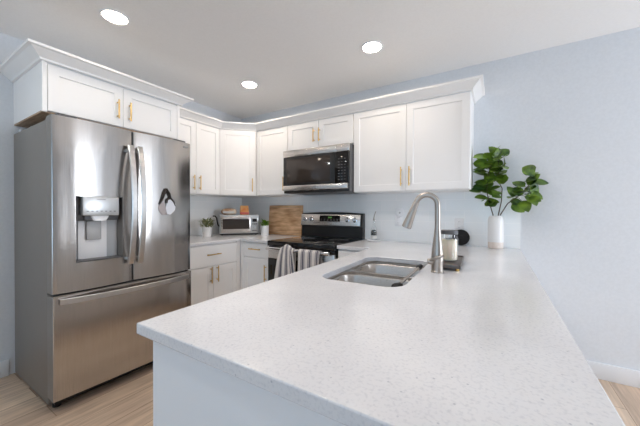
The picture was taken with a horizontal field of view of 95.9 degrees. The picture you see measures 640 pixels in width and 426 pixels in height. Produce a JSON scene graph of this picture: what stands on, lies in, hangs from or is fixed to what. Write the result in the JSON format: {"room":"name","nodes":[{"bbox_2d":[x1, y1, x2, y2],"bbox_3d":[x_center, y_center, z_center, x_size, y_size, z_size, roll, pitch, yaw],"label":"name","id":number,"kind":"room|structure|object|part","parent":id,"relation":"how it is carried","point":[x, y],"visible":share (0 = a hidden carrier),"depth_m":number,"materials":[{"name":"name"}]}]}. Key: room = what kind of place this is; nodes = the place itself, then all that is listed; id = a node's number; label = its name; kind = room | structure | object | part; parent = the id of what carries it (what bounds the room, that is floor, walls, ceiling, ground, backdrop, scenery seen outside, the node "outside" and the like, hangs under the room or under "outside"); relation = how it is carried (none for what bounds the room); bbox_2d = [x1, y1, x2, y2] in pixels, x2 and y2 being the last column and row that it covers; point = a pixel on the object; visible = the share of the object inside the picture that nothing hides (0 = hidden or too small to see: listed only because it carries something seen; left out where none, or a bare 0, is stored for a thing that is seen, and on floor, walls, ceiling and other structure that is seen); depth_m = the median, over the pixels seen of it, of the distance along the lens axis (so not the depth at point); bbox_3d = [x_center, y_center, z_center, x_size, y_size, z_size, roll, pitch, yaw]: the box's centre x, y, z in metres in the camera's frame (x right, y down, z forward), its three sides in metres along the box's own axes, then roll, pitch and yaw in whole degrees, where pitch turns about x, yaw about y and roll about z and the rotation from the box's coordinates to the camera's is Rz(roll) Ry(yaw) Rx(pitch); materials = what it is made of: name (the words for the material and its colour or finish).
{"room":"kitchen","nodes":[
{"label":"kitchen","id":0,"kind":"room"},
{"bbox_2d":[0,32,241,374],"bbox_3d":[-2.795,-0.049,1.412,0.120,2.493,6.260,1,1,32],"label":"wall","id":1,"kind":"structure","parent":0,"point":[8,44],"depth_m":2.12,"materials":[{"name":"paint"}]},
{"bbox_2d":[0,359,8,377],"bbox_3d":[-3.338,1.145,0.424,0.014,0.118,3.995,1,1,32],"label":"baseboard","id":2,"kind":"structure","parent":1,"relation":"attached to","point":[4,365],"depth_m":2.10,"materials":[{"name":"white paint"}]},
{"bbox_2d":[0,38,193,139],"bbox_3d":[-1.728,-0.839,2.343,0.702,0.388,1.088,1,1,32],"label":"upper cabinet","id":3,"kind":"object","parent":1,"relation":"attached to","point":[46,89],"visible":0.91,"depth_m":2.03,"materials":[{"name":"paint"}]},
{"bbox_3d":[-1.623,-0.801,2.023,0.019,0.295,0.431,1,1,32],"label":"door","id":4,"kind":"part","parent":3,"relation":"part of","materials":[{"name":"paint"}]},
{"bbox_3d":[-1.769,-0.650,2.370,0.588,0.010,0.916,1,1,32],"label":"panel","id":5,"kind":"part","parent":3,"relation":"part of","materials":[{"name":"brown wood"}]},
{"bbox_3d":[-1.726,-0.998,2.341,0.701,0.070,1.088,1,1,32],"label":"crown molding","id":6,"kind":"part","parent":3,"relation":"part of","materials":[{"name":"paint"}]},
{"bbox_3d":[-1.507,-0.777,2.159,0.036,0.140,0.011,1,1,32],"label":"handle","id":7,"kind":"part","parent":3,"relation":"part of","materials":[{"name":"gold metal"}]},
{"bbox_3d":[-1.464,-0.777,2.228,0.036,0.140,0.011,1,1,32],"label":"handle","id":8,"kind":"part","parent":3,"relation":"part of","materials":[{"name":"gold metal"}]},
{"bbox_3d":[-1.394,-0.804,2.393,0.019,0.295,0.431,1,1,32],"label":"door","id":9,"kind":"part","parent":3,"relation":"part of","materials":[{"name":"paint"}]},
{"bbox_2d":[180,118,219,195],"bbox_3d":[-1.454,-0.586,3.118,0.356,0.763,0.677,1,1,32],"label":"upper cabinet","id":10,"kind":"object","parent":1,"relation":"attached to","point":[204,141],"visible":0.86,"depth_m":3.15,"materials":[{"name":"paint"}]},
{"bbox_3d":[-1.406,-0.585,2.941,0.019,0.751,0.308,1,1,32],"label":"door","id":11,"kind":"part","parent":10,"relation":"part of","materials":[{"name":"paint"}]},
{"bbox_3d":[-1.282,-0.323,3.093,0.036,0.155,0.011,1,1,32],"label":"handle","id":12,"kind":"part","parent":10,"relation":"part of","materials":[{"name":"gold metal"}]},
{"bbox_3d":[-1.243,-0.586,3.204,0.019,0.751,0.304,1,1,32],"label":"door","id":13,"kind":"part","parent":10,"relation":"part of","materials":[{"name":"paint"}]},
{"bbox_2d":[211,129,267,197],"bbox_3d":[-1.002,-0.589,3.606,0.610,0.763,0.633,1,1,32],"label":"upper cabinet","id":14,"kind":"object","parent":1,"relation":"attached to","point":[238,149],"visible":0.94,"depth_m":3.38,"materials":[{"name":"paint"}]},
{"bbox_3d":[-0.962,-0.587,3.379,0.394,0.751,0.019,0,1,-13],"label":"door","id":15,"kind":"part","parent":14,"relation":"part of","materials":[{"name":"paint"}]},
{"bbox_2d":[0,0,639,118],"bbox_3d":[0.220,-1.318,-0.462,7.260,0.100,6.560,1,1,32],"label":"ceiling","id":16,"kind":"structure","parent":0,"point":[297,52],"depth_m":2.11,"materials":[{"name":"paint"}]},
{"bbox_2d":[99,8,129,25],"bbox_3d":[-1.354,-1.291,1.908,0.168,0.007,0.168,1,1,32],"label":"recessed light","id":17,"kind":"object","parent":16,"relation":"in","point":[113,16],"visible":1,"depth_m":1.90,"materials":[{"name":"white plastic"}]},
{"bbox_2d":[241,81,257,87],"bbox_3d":[-0.714,-1.298,2.925,0.168,0.007,0.168,1,1,32],"label":"recessed light","id":18,"kind":"object","parent":16,"relation":"in","point":[248,84],"visible":1,"depth_m":2.92,"materials":[{"name":"white plastic"}]},
{"bbox_2d":[361,41,382,52],"bbox_3d":[0.405,-1.288,2.247,0.168,0.007,0.168,1,1,32],"label":"recessed light","id":19,"kind":"object","parent":16,"relation":"in","point":[370,46],"visible":1,"depth_m":2.24,"materials":[{"name":"white plastic"}]},
{"bbox_2d":[0,363,639,425],"bbox_3d":[0.211,1.265,-0.439,7.260,0.080,6.560,1,1,32],"label":"floor","id":20,"kind":"structure","parent":0,"point":[127,400],"depth_m":1.80,"materials":[{"name":"brown wood"}]},
{"bbox_2d":[14,113,190,407],"bbox_3d":[-1.626,0.284,2.257,0.864,1.820,0.899,1,1,32],"label":"refrigerator","id":21,"kind":"object","parent":20,"relation":"on","point":[97,257],"visible":0.96,"depth_m":1.92,"materials":[{"name":"metal"}]},
{"bbox_3d":[-1.486,-0.050,1.898,0.105,1.064,0.438,1,1,32],"label":"door","id":22,"kind":"part","parent":21,"relation":"part of","materials":[{"name":"metal"}]},
{"bbox_3d":[-1.514,0.176,1.923,0.010,0.253,0.161,1,1,32],"label":"plate","id":23,"kind":"part","parent":21,"relation":"part of","materials":[{"name":"white plastic"}]},
{"bbox_3d":[-1.447,-0.044,1.899,0.054,0.121,0.204,1,1,32],"label":"control panel","id":24,"kind":"part","parent":21,"relation":"part of","materials":[{"name":"silver metal"}]},
{"bbox_3d":[-1.368,0.805,2.101,0.105,0.623,0.899,1,1,32],"label":"freezer drawer","id":25,"kind":"part","parent":21,"relation":"part of","materials":[{"name":"metal"}]},
{"bbox_3d":[-1.315,-0.060,2.020,0.091,0.834,0.036,1,1,32],"label":"handle","id":26,"kind":"part","parent":21,"relation":"part of","materials":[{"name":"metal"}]},
{"bbox_3d":[-1.283,-0.060,2.072,0.091,0.834,0.036,1,1,32],"label":"handle","id":27,"kind":"part","parent":21,"relation":"part of","materials":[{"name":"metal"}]},
{"bbox_3d":[-1.248,-0.053,2.283,0.105,1.064,0.454,1,1,32],"label":"door","id":28,"kind":"part","parent":21,"relation":"part of","materials":[{"name":"metal"}]},
{"bbox_2d":[158,188,175,214],"bbox_3d":[-1.189,-0.088,2.258,0.034,0.208,0.138,1,1,32],"label":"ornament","id":29,"kind":"object","parent":21,"relation":"hanging from","point":[170,204],"visible":1,"depth_m":2.25,"materials":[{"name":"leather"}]},
{"bbox_2d":[188,241,239,304],"bbox_3d":[-1.315,0.746,3.040,0.694,0.884,0.709,1,1,32],"label":"base cabinet","id":30,"kind":"object","parent":20,"relation":"on","point":[214,268],"visible":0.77,"depth_m":2.87,"materials":[{"name":"paint"}]},
{"bbox_3d":[-1.149,0.805,2.735,0.019,0.550,0.313,1,1,32],"label":"door","id":31,"kind":"part","parent":30,"relation":"part of","materials":[{"name":"paint"}]},
{"bbox_3d":[-1.068,0.419,2.860,0.019,0.200,0.615,1,1,32],"label":"drawer","id":32,"kind":"part","parent":30,"relation":"part of","materials":[{"name":"paint"}]},
{"bbox_3d":[-0.986,0.803,2.998,0.019,0.550,0.298,1,1,32],"label":"door","id":33,"kind":"part","parent":30,"relation":"part of","materials":[{"name":"paint"}]},
{"bbox_2d":[190,233,297,246],"bbox_3d":[-0.990,0.288,3.188,1.068,0.030,1.324,1,1,32],"label":"countertop","id":34,"kind":"structure","parent":30,"relation":"on","point":[199,240],"depth_m":3.11,"materials":[{"name":"stone"}]},
{"bbox_2d":[198,218,214,236],"bbox_3d":[-1.282,0.158,3.285,0.208,0.226,0.211,0,1,-9],"label":"potted plant","id":35,"kind":"object","parent":34,"relation":"on","point":[206,230],"visible":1,"depth_m":3.25,"materials":[{"name":"green plant"}]},
{"bbox_3d":[-1.289,0.214,3.290,0.104,0.115,0.104,1,1,32],"label":"pot","id":36,"kind":"part","parent":35,"relation":"part of","materials":[{"name":"white ceramic"}]},
{"bbox_2d":[213,215,258,234],"bbox_3d":[-1.054,0.146,3.614,0.540,0.246,0.277,0,1,-20],"label":"toaster oven","id":37,"kind":"object","parent":34,"relation":"on","point":[228,224],"visible":0.98,"depth_m":3.52,"materials":[{"name":"silver metal"}]},
{"bbox_2d":[221,208,236,214],"bbox_3d":[-1.120,-0.017,3.591,0.211,0.078,0.097,0,1,-20],"label":"bread bag","id":38,"kind":"object","parent":37,"relation":"on","point":[227,211],"visible":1,"depth_m":3.55,"materials":[{"name":"beige plastic"}]},
{"bbox_3d":[-1.021,0.143,3.517,0.350,0.195,0.012,0,1,-20],"label":"door","id":39,"kind":"part","parent":37,"relation":"part of","materials":[{"name":"metal"}]},
{"bbox_2d":[240,206,248,214],"bbox_3d":[-0.956,-0.036,3.652,0.113,0.116,0.067,0,1,-20],"label":"snack bag","id":40,"kind":"object","parent":37,"relation":"on","point":[244,210],"visible":1,"depth_m":3.63,"materials":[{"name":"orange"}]},
{"bbox_3d":[-0.815,0.143,3.595,0.083,0.195,0.009,0,1,-20],"label":"control panel","id":41,"kind":"part","parent":37,"relation":"part of","materials":[{"name":"silver metal"}]},
{"bbox_2d":[259,218,270,234],"bbox_3d":[-0.669,0.165,3.539,0.168,0.212,0.168,1,1,32],"label":"potted plant","id":42,"kind":"object","parent":34,"relation":"on","point":[264,225],"visible":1,"depth_m":3.50,"materials":[{"name":"green plant"}]},
{"bbox_3d":[-0.675,0.212,3.541,0.096,0.118,0.096,1,1,32],"label":"pot","id":43,"kind":"part","parent":42,"relation":"part of","materials":[{"name":"white ceramic"}]},
{"bbox_2d":[269,205,302,235],"bbox_3d":[-0.433,0.088,3.591,0.518,0.366,0.050,1,1,32],"label":"cutting board","id":44,"kind":"object","parent":34,"relation":"on","point":[285,219],"visible":0.87,"depth_m":3.57,"materials":[{"name":"brown wood"}]},
{"bbox_2d":[153,341,345,425],"bbox_3d":[0.546,0.766,1.602,0.944,0.884,2.427,1,1,32],"label":"base cabinet","id":45,"kind":"object","parent":20,"relation":"on","point":[187,391],"visible":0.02,"depth_m":0.67,"materials":[{"name":"white paint"}]},
{"bbox_2d":[137,239,625,425],"bbox_3d":[0.412,0.307,1.659,1.356,0.030,2.451,1,1,32],"label":"countertop","id":46,"kind":"structure","parent":45,"relation":"on","point":[482,343],"depth_m":0.66,"materials":[{"name":"stone"}]},
{"bbox_2d":[367,239,380,241],"bbox_3d":[0.536,0.273,2.875,0.140,0.016,0.140,1,1,32],"label":"spoon rest","id":47,"kind":"object","parent":46,"relation":"on","point":[369,240],"visible":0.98,"depth_m":2.83,"materials":[{"name":"white ceramic"}]},
{"bbox_2d":[371,211,376,238],"bbox_3d":[0.536,0.128,2.874,0.063,0.292,0.063,1,1,32],"label":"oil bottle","id":48,"kind":"object","parent":47,"relation":"on","point":[373,232],"visible":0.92,"depth_m":2.85,"materials":[{"name":"clear glass"}]},
{"bbox_2d":[328,261,424,286],"bbox_3d":[0.324,0.427,1.533,0.431,0.208,0.748,1,1,32],"label":"sink","id":49,"kind":"object","parent":46,"relation":"in","point":[376,273],"visible":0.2,"depth_m":1.59,"materials":[{"name":"metal"}]},
{"bbox_3d":[0.234,0.436,1.375,0.416,0.192,0.368,1,1,32],"label":"bowl","id":50,"kind":"part","parent":49,"relation":"part of","materials":[{"name":"metal"}]},
{"bbox_3d":[0.412,0.434,1.688,0.417,0.192,0.378,1,1,32],"label":"bowl","id":51,"kind":"part","parent":49,"relation":"part of","materials":[{"name":"metal"}]},
{"bbox_2d":[391,264,422,286],"bbox_3d":[0.421,0.299,1.367,0.274,0.081,0.048,0,1,-43],"label":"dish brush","id":52,"kind":"object","parent":49,"relation":"on","point":[420,266],"visible":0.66,"depth_m":1.36,"materials":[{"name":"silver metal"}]},
{"bbox_3d":[0.426,0.298,1.376,0.017,0.059,0.186,1,1,44],"label":"handle","id":53,"kind":"part","parent":52,"relation":"part of","materials":[{"name":"silver metal"}]},
{"bbox_2d":[402,192,443,272],"bbox_3d":[0.521,0.094,1.462,0.212,0.399,0.088,1,1,32],"label":"faucet","id":54,"kind":"object","parent":46,"relation":"on","point":[437,257],"visible":1,"depth_m":1.43,"materials":[{"name":"silver metal"}]},
{"bbox_3d":[0.563,0.220,1.405,0.029,0.047,0.080,0,1,-33],"label":"lever","id":55,"kind":"part","parent":54,"relation":"part of","materials":[{"name":"silver metal"}]},
{"bbox_2d":[443,255,463,270],"bbox_3d":[0.741,0.278,1.643,0.126,0.030,0.376,0,1,29],"label":"tray","id":56,"kind":"object","parent":46,"relation":"on","point":[457,264],"visible":0.52,"depth_m":1.55,"materials":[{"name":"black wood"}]},
{"bbox_2d":[441,230,457,260],"bbox_3d":[0.732,0.184,1.635,0.090,0.174,0.091,1,1,32],"label":"soap dispenser","id":57,"kind":"object","parent":56,"relation":"on","point":[450,248],"visible":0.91,"depth_m":1.60,"materials":[{"name":"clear glass"}]},
{"bbox_3d":[0.733,0.108,1.635,0.089,0.024,0.089,1,1,32],"label":"lid","id":58,"kind":"part","parent":57,"relation":"part of","materials":[{"name":"grey plastic"}]},
{"bbox_2d":[452,230,469,244],"bbox_3d":[1.240,0.215,2.544,0.140,0.137,0.038,1,1,32],"label":"trivet","id":59,"kind":"object","parent":46,"relation":"on","point":[463,237],"visible":0.85,"depth_m":2.53,"materials":[{"name":"black metal"}]},
{"bbox_2d":[488,215,503,248],"bbox_3d":[1.444,0.155,2.374,0.113,0.268,0.113,1,1,32],"label":"vase","id":60,"kind":"object","parent":46,"relation":"on","point":[495,223],"visible":0.97,"depth_m":2.33,"materials":[{"name":"white ceramic"}]},
{"bbox_2d":[469,146,499,215],"bbox_3d":[1.335,-0.209,2.340,0.219,0.628,0.230,1,1,32],"label":"leafy branch","id":61,"kind":"object","parent":60,"relation":"in","point":[484,160],"visible":0.98,"depth_m":2.32,"materials":[{"name":"green plant"}]},
{"bbox_3d":[1.369,-0.172,2.353,0.103,0.553,0.120,1,1,32],"label":"stem","id":62,"kind":"part","parent":61,"relation":"part of","materials":[{"name":"plant"}]},
{"bbox_2d":[487,146,509,215],"bbox_3d":[1.414,-0.210,2.295,0.157,0.631,0.226,1,1,32],"label":"leafy branch","id":63,"kind":"object","parent":60,"relation":"in","point":[497,168],"visible":0.9,"depth_m":2.28,"materials":[{"name":"green plant"}]},
{"bbox_3d":[1.433,-0.178,2.319,0.095,0.566,0.105,0,1,-38],"label":"stem","id":64,"kind":"part","parent":63,"relation":"part of","materials":[{"name":"plant"}]},
{"bbox_2d":[500,165,548,215],"bbox_3d":[1.544,-0.132,2.202,0.331,0.478,0.214,1,1,32],"label":"leafy branch","id":65,"kind":"object","parent":60,"relation":"in","point":[517,205],"visible":0.99,"depth_m":2.19,"materials":[{"name":"green plant"}]},
{"bbox_3d":[1.531,-0.101,2.260,0.249,0.415,0.110,1,1,32],"label":"stem","id":66,"kind":"part","parent":65,"relation":"part of","materials":[{"name":"plant"}]},
{"bbox_2d":[241,241,268,288],"bbox_3d":[-0.546,0.747,3.312,0.434,0.884,0.668,1,1,32],"label":"base cabinet","id":67,"kind":"object","parent":20,"relation":"on","point":[254,255],"visible":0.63,"depth_m":3.06,"materials":[{"name":"paint"}]},
{"bbox_3d":[-0.672,0.776,3.051,0.362,0.605,0.019,1,1,32],"label":"door","id":68,"kind":"part","parent":67,"relation":"part of","materials":[{"name":"paint"}]},
{"bbox_3d":[-0.671,0.391,3.048,0.362,0.145,0.019,1,1,32],"label":"drawer","id":69,"kind":"part","parent":67,"relation":"part of","materials":[{"name":"paint"}]},
{"bbox_2d":[266,212,364,280],"bbox_3d":[-0.045,0.593,2.957,0.774,1.202,0.722,1,1,32],"label":"range","id":70,"kind":"object","parent":20,"relation":"on","point":[338,226],"visible":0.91,"depth_m":3.04,"materials":[{"name":"black metal"}]},
{"bbox_2d":[274,244,295,278],"bbox_3d":[-0.307,0.544,2.691,0.256,0.502,0.093,1,1,32],"label":"dish towel","id":71,"kind":"object","parent":70,"relation":"hanging from","point":[286,259],"visible":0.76,"depth_m":2.69,"materials":[{"name":"fabric"}]},
{"bbox_3d":[-0.213,0.351,2.681,0.706,0.036,0.078,1,1,32],"label":"handle","id":72,"kind":"part","parent":70,"relation":"part of","materials":[{"name":"silver metal"}]},
{"bbox_3d":[-0.189,0.662,2.725,0.758,0.597,0.042,1,1,32],"label":"oven door","id":73,"kind":"part","parent":70,"relation":"part of","materials":[{"name":"metal"}]},
{"bbox_2d":[298,249,321,270],"bbox_3d":[-0.095,0.553,2.573,0.230,0.448,0.063,1,1,32],"label":"dish towel","id":74,"kind":"object","parent":70,"relation":"hanging from","point":[306,259],"visible":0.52,"depth_m":2.56,"materials":[{"name":"fabric"}]},
{"bbox_2d":[267,236,361,251],"bbox_3d":[-0.042,0.302,2.957,0.766,0.055,0.618,1,1,32],"label":"cooktop","id":75,"kind":"object","parent":70,"relation":"in","point":[319,243],"depth_m":2.81,"materials":[{"name":"black glass"}]},
{"bbox_3d":[0.100,0.076,3.204,0.752,0.123,0.022,1,1,32],"label":"control panel","id":76,"kind":"part","parent":70,"relation":"part of","materials":[{"name":"metal"}]},
{"bbox_2d":[338,249,397,265],"bbox_3d":[0.477,0.756,2.679,0.396,0.884,0.668,1,1,32],"label":"base cabinet","id":77,"kind":"object","parent":20,"relation":"on","point":[341,252],"visible":0.05,"depth_m":2.49,"materials":[{"name":"paint"}]},
{"bbox_3d":[0.287,0.400,2.455,0.290,0.145,0.019,1,1,32],"label":"drawer","id":78,"kind":"part","parent":77,"relation":"part of","materials":[{"name":"paint"}]},
{"bbox_2d":[242,27,639,370],"bbox_3d":[1.894,-0.040,2.262,7.200,2.493,0.120,1,1,32],"label":"wall","id":79,"kind":"structure","parent":0,"point":[570,111],"depth_m":2.17,"materials":[{"name":"paint"}]},
{"bbox_2d":[257,126,303,196],"bbox_3d":[-0.481,-0.586,3.440,0.469,0.763,0.366,1,1,32],"label":"upper cabinet","id":80,"kind":"object","parent":79,"relation":"attached to","point":[271,144],"visible":0.61,"depth_m":3.33,"materials":[{"name":"paint"}]},
{"bbox_3d":[-0.550,-0.585,3.320,0.456,0.751,0.019,1,1,32],"label":"door","id":81,"kind":"part","parent":80,"relation":"part of","materials":[{"name":"paint"}]},
{"bbox_2d":[288,114,353,150],"bbox_3d":[0.060,-0.816,3.104,0.795,0.293,0.366,1,1,32],"label":"upper cabinet","id":82,"kind":"object","parent":79,"relation":"attached to","point":[336,130],"visible":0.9,"depth_m":2.95,"materials":[{"name":"paint"}]},
{"bbox_3d":[-0.182,-0.817,3.091,0.394,0.281,0.019,1,1,32],"label":"door","id":83,"kind":"part","parent":82,"relation":"part of","materials":[{"name":"paint"}]},
{"bbox_2d":[283,143,358,194],"bbox_3d":[0.038,-0.437,3.079,0.787,0.456,0.398,1,1,32],"label":"microwave","id":84,"kind":"object","parent":82,"relation":"attached to","point":[323,170],"visible":0.98,"depth_m":2.89,"materials":[{"name":"grey glass"}]},
{"bbox_3d":[-0.122,-0.440,2.967,0.632,0.301,0.022,1,1,32],"label":"door","id":85,"kind":"part","parent":84,"relation":"part of","materials":[{"name":"black glass"}]},
{"bbox_3d":[0.212,-0.437,2.760,0.150,0.301,0.022,1,1,32],"label":"control panel","id":86,"kind":"part","parent":84,"relation":"part of","materials":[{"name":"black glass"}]},
{"bbox_3d":[0.156,-0.814,2.882,0.393,0.281,0.019,1,1,32],"label":"door","id":87,"kind":"part","parent":82,"relation":"part of","materials":[{"name":"paint"}]},
{"bbox_2d":[190,190,520,248],"bbox_3d":[-0.082,0.043,2.632,3.212,0.477,1.330,1,1,32],"label":"backsplash","id":88,"kind":"structure","parent":79,"relation":"attached to","point":[474,212],"depth_m":2.89,"materials":[{"name":"tile"}]},
{"bbox_2d":[395,214,401,225],"bbox_3d":[0.780,0.072,2.867,0.072,0.116,0.007,1,1,32],"label":"outlet plate","id":89,"kind":"object","parent":88,"relation":"attached to","point":[398,220],"visible":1,"depth_m":2.87,"materials":[{"name":"white plastic"}]},
{"bbox_2d":[396,208,404,216],"bbox_3d":[0.788,-0.003,2.845,0.086,0.086,0.022,1,1,32],"label":"plug","id":90,"kind":"object","parent":89,"relation":"attached to","point":[400,212],"visible":1,"depth_m":2.84,"materials":[{"name":"white plastic"}]},
{"bbox_2d":[455,218,463,229],"bbox_3d":[1.243,0.106,2.581,0.072,0.116,0.007,1,1,32],"label":"outlet plate","id":91,"kind":"object","parent":88,"relation":"attached to","point":[459,222],"visible":0.93,"depth_m":2.58,"materials":[{"name":"white plastic"}]},
{"bbox_2d":[354,91,473,193],"bbox_3d":[0.824,-0.574,2.633,0.997,0.763,0.366,1,1,32],"label":"upper cabinet","id":92,"kind":"object","parent":79,"relation":"attached to","point":[423,146],"visible":1,"depth_m":2.47,"materials":[{"name":"paint"}]},
{"bbox_2d":[180,74,484,130],"bbox_3d":[0.022,-0.996,2.829,2.876,0.070,0.785,0,1,14],"label":"crown molding","id":93,"kind":"structure","parent":92,"relation":"attached to","point":[475,84],"depth_m":2.69,"materials":[{"name":"paint"}]},
{"bbox_3d":[0.540,-0.575,2.646,0.495,0.751,0.019,1,1,32],"label":"door","id":94,"kind":"part","parent":92,"relation":"part of","materials":[{"name":"paint"}]},
{"bbox_3d":[0.963,-0.571,2.384,0.493,0.751,0.019,1,1,32],"label":"door","id":95,"kind":"part","parent":92,"relation":"part of","materials":[{"name":"paint"}]},
{"bbox_2d":[587,360,639,387],"bbox_3d":[3.206,1.160,1.379,3.780,0.118,0.014,1,1,32],"label":"baseboard","id":96,"kind":"structure","parent":79,"relation":"attached to","point":[616,374],"depth_m":2.05,"materials":[{"name":"white paint"}]}
]}

